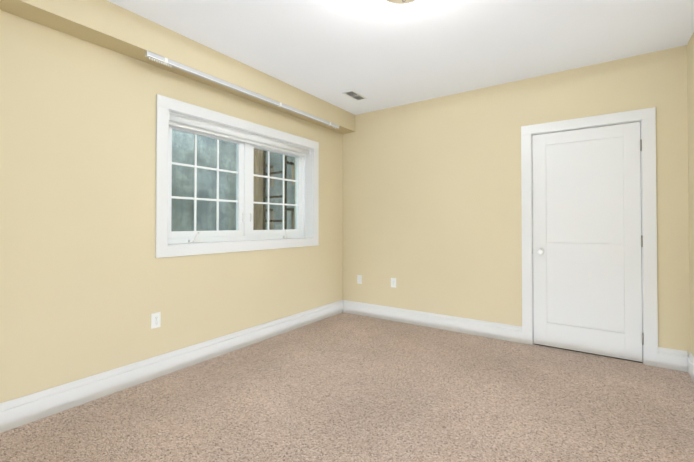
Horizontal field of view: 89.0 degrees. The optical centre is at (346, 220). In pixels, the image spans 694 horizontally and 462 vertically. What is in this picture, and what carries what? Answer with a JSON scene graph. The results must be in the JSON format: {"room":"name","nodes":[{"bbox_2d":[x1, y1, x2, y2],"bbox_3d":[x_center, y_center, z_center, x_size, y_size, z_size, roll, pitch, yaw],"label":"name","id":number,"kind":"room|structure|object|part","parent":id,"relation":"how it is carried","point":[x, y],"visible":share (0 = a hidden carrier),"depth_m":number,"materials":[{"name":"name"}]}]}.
{"room":"empty basement bedroom","nodes":[
{"label":"empty basement bedroom","id":0,"kind":"room"},
{"bbox_2d":[0,10,342,402],"bbox_3d":[-1.419,-0.100,3.048,0.300,2.610,4.587,0,-1,35],"label":"wall","id":1,"kind":"structure","parent":0,"point":[90,283],"depth_m":2.42,"materials":[{"name":"beige paint"}]},
{"bbox_2d":[151,312,160,328],"bbox_3d":[-1.463,0.765,2.705,0.009,0.114,0.070,0,-1,35],"label":"outlet","id":2,"kind":"object","parent":1,"relation":"attached to","point":[155,320],"visible":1,"depth_m":2.70,"materials":[{"name":"white plastic"}]},
{"bbox_2d":[0,300,343,432],"bbox_3d":[-1.288,1.124,2.944,0.018,0.160,4.347,0,-1,35],"label":"baseboard","id":3,"kind":"structure","parent":1,"relation":"attached to","point":[20,411],"depth_m":2.59,"materials":[{"name":"white paint"}]},
{"bbox_2d":[155,94,318,257],"bbox_3d":[-0.986,-0.333,3.562,0.208,1.257,1.948,0,-1,35],"label":"window","id":4,"kind":"structure","parent":1,"relation":"in","point":[247,236],"depth_m":3.41,"materials":[{"name":"white plastic"}]},
{"bbox_2d":[188,232,200,241],"bbox_3d":[-1.317,0.146,3.081,0.056,0.090,0.110,0,-1,35],"label":"window crank","id":5,"kind":"object","parent":4,"relation":"attached to","point":[195,240],"depth_m":3.08,"materials":[{"name":"white plastic"}]},
{"bbox_3d":[-1.287,-0.336,3.244,0.004,0.873,0.697,0,-1,35],"label":"glass","id":6,"kind":"part","parent":4,"relation":"part of","materials":[{"name":"clear glass"}]},
{"bbox_3d":[-1.287,-0.336,3.244,0.050,0.973,0.797,0,-1,35],"label":"window sash","id":7,"kind":"part","parent":4,"relation":"part of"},
{"bbox_2d":[171,130,294,230],"bbox_3d":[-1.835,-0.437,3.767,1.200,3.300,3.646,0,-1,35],"label":"window glass","id":8,"kind":"object","parent":4,"relation":"in","point":[230,195],"depth_m":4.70,"materials":[{"name":"glass"}]},
{"bbox_2d":[169,111,310,156],"bbox_3d":[-0.961,-0.822,3.550,0.068,0.088,1.736,0,-1,35],"label":"roller blind","id":9,"kind":"object","parent":4,"relation":"attached to","point":[179,120],"visible":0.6,"depth_m":3.35,"materials":[{"name":"white fabric"}]},
{"bbox_3d":[-0.793,-0.328,3.956,0.004,0.873,0.697,0,-1,35],"label":"glass","id":10,"kind":"part","parent":4,"relation":"part of","materials":[{"name":"clear glass"}]},
{"bbox_3d":[-0.793,-0.328,3.956,0.050,0.973,0.797,0,-1,35],"label":"window sash","id":11,"kind":"part","parent":4,"relation":"part of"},
{"bbox_2d":[168,238,306,244],"bbox_3d":[-0.993,0.209,3.561,0.190,0.015,1.760,0,-1,35],"label":"window sill","id":12,"kind":"structure","parent":1,"relation":"attached to","point":[234,241],"depth_m":3.34,"materials":[{"name":"white paint"}]},
{"bbox_2d":[0,0,354,133],"bbox_3d":[-1.213,-1.296,2.919,0.200,0.220,4.347,0,-1,35],"label":"soffit","id":13,"kind":"structure","parent":0,"point":[110,26],"depth_m":2.58,"materials":[{"name":"beige paint"}]},
{"bbox_2d":[145,51,338,128],"bbox_3d":[-0.762,-1.154,3.423,0.035,0.053,2.285,0,-1,35],"label":"track rail","id":14,"kind":"object","parent":13,"relation":"attached to","point":[161,59],"visible":1,"depth_m":3.02,"materials":[{"name":"white metal"}]},
{"bbox_2d":[0,312,693,461],"bbox_3d":[0.095,1.243,1.982,3.426,0.100,4.387,0,-1,35],"label":"floor","id":15,"kind":"structure","parent":0,"point":[344,387],"depth_m":2.25,"materials":[{"name":"carpet"}]},
{"bbox_2d":[107,0,693,114],"bbox_3d":[0.021,-1.491,2.064,3.806,0.150,4.587,0,-1,35],"label":"ceiling","id":16,"kind":"structure","parent":0,"point":[380,54],"depth_m":2.72,"materials":[{"name":"white paint"}]},
{"bbox_2d":[343,90,366,100],"bbox_3d":[0.089,-1.391,3.944,0.140,0.007,0.300,0,-1,35],"label":"ceiling vent","id":17,"kind":"object","parent":16,"relation":"in","point":[354,95],"visible":1,"depth_m":3.94,"materials":[{"name":"white metal"}]},
{"bbox_2d":[386,0,414,3],"bbox_3d":[0.308,-1.300,1.917,0.352,0.234,0.352,0,-1,35],"label":"ceiling light","id":18,"kind":"object","parent":16,"relation":"attached to","point":[400,1],"visible":1,"depth_m":1.99,"materials":[{"name":"gold metal"}]},
{"bbox_2d":[343,45,689,356],"bbox_3d":[1.369,-0.091,3.832,3.386,2.610,0.120,0,-1,35],"label":"wall","id":19,"kind":"structure","parent":0,"point":[432,215],"depth_m":3.75,"materials":[{"name":"beige paint"}]},
{"bbox_2d":[357,275,361,283],"bbox_3d":[0.161,0.766,4.583,0.070,0.114,0.007,0,-1,35],"label":"outlet","id":20,"kind":"object","parent":19,"relation":"attached to","point":[359,279],"visible":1,"depth_m":4.58,"materials":[{"name":"white plastic"}]},
{"bbox_2d":[391,278,395,287],"bbox_3d":[0.565,0.759,4.302,0.070,0.114,0.009,0,-1,35],"label":"outlet","id":21,"kind":"object","parent":19,"relation":"attached to","point":[393,282],"visible":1,"depth_m":4.30,"materials":[{"name":"white plastic"}]},
{"bbox_2d":[344,300,521,342],"bbox_3d":[0.847,1.137,4.097,2.150,0.160,0.018,0,-1,35],"label":"baseboard","id":22,"kind":"structure","parent":19,"relation":"attached to","point":[513,333],"depth_m":3.96,"materials":[{"name":"white paint"}]},
{"bbox_2d":[532,122,643,361],"bbox_3d":[2.160,0.180,3.222,0.830,2.030,0.047,0,-1,35],"label":"door","id":23,"kind":"structure","parent":19,"relation":"in","point":[587,281],"depth_m":3.19,"materials":[{"name":"white paint"}]},
{"bbox_2d":[537,248,543,254],"bbox_3d":[1.849,0.298,3.380,0.062,0.062,0.070,0,-1,35],"label":"door knob","id":24,"kind":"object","parent":23,"relation":"attached to","point":[540,251],"depth_m":3.36,"materials":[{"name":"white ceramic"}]},
{"bbox_3d":[2.158,0.182,3.220,0.830,1.730,0.040,0,-1,35],"label":"door hinges","id":25,"kind":"part","parent":23,"relation":"part of","materials":[{"name":"silver metal"}]},
{"bbox_2d":[521,107,657,366],"bbox_3d":[2.179,0.137,3.256,1.010,2.142,0.138,0,-1,35],"label":"door frame","id":26,"kind":"structure","parent":19,"relation":"attached to","point":[647,116],"depth_m":2.98,"materials":[{"name":"white paint"}]},
{"bbox_2d":[687,32,693,355],"bbox_3d":[1.535,-0.123,0.998,0.120,2.610,4.587,0,-1,35],"label":"wall","id":27,"kind":"structure","parent":0,"point":[690,72],"depth_m":2.74,"materials":[{"name":"beige paint"}]},
{"bbox_2d":[684,351,693,380],"bbox_3d":[1.479,1.103,1.023,0.018,0.160,4.347,0,-1,35],"label":"baseboard","id":28,"kind":"structure","parent":27,"relation":"attached to","point":[688,361],"depth_m":2.76,"materials":[{"name":"white paint"}]}
]}

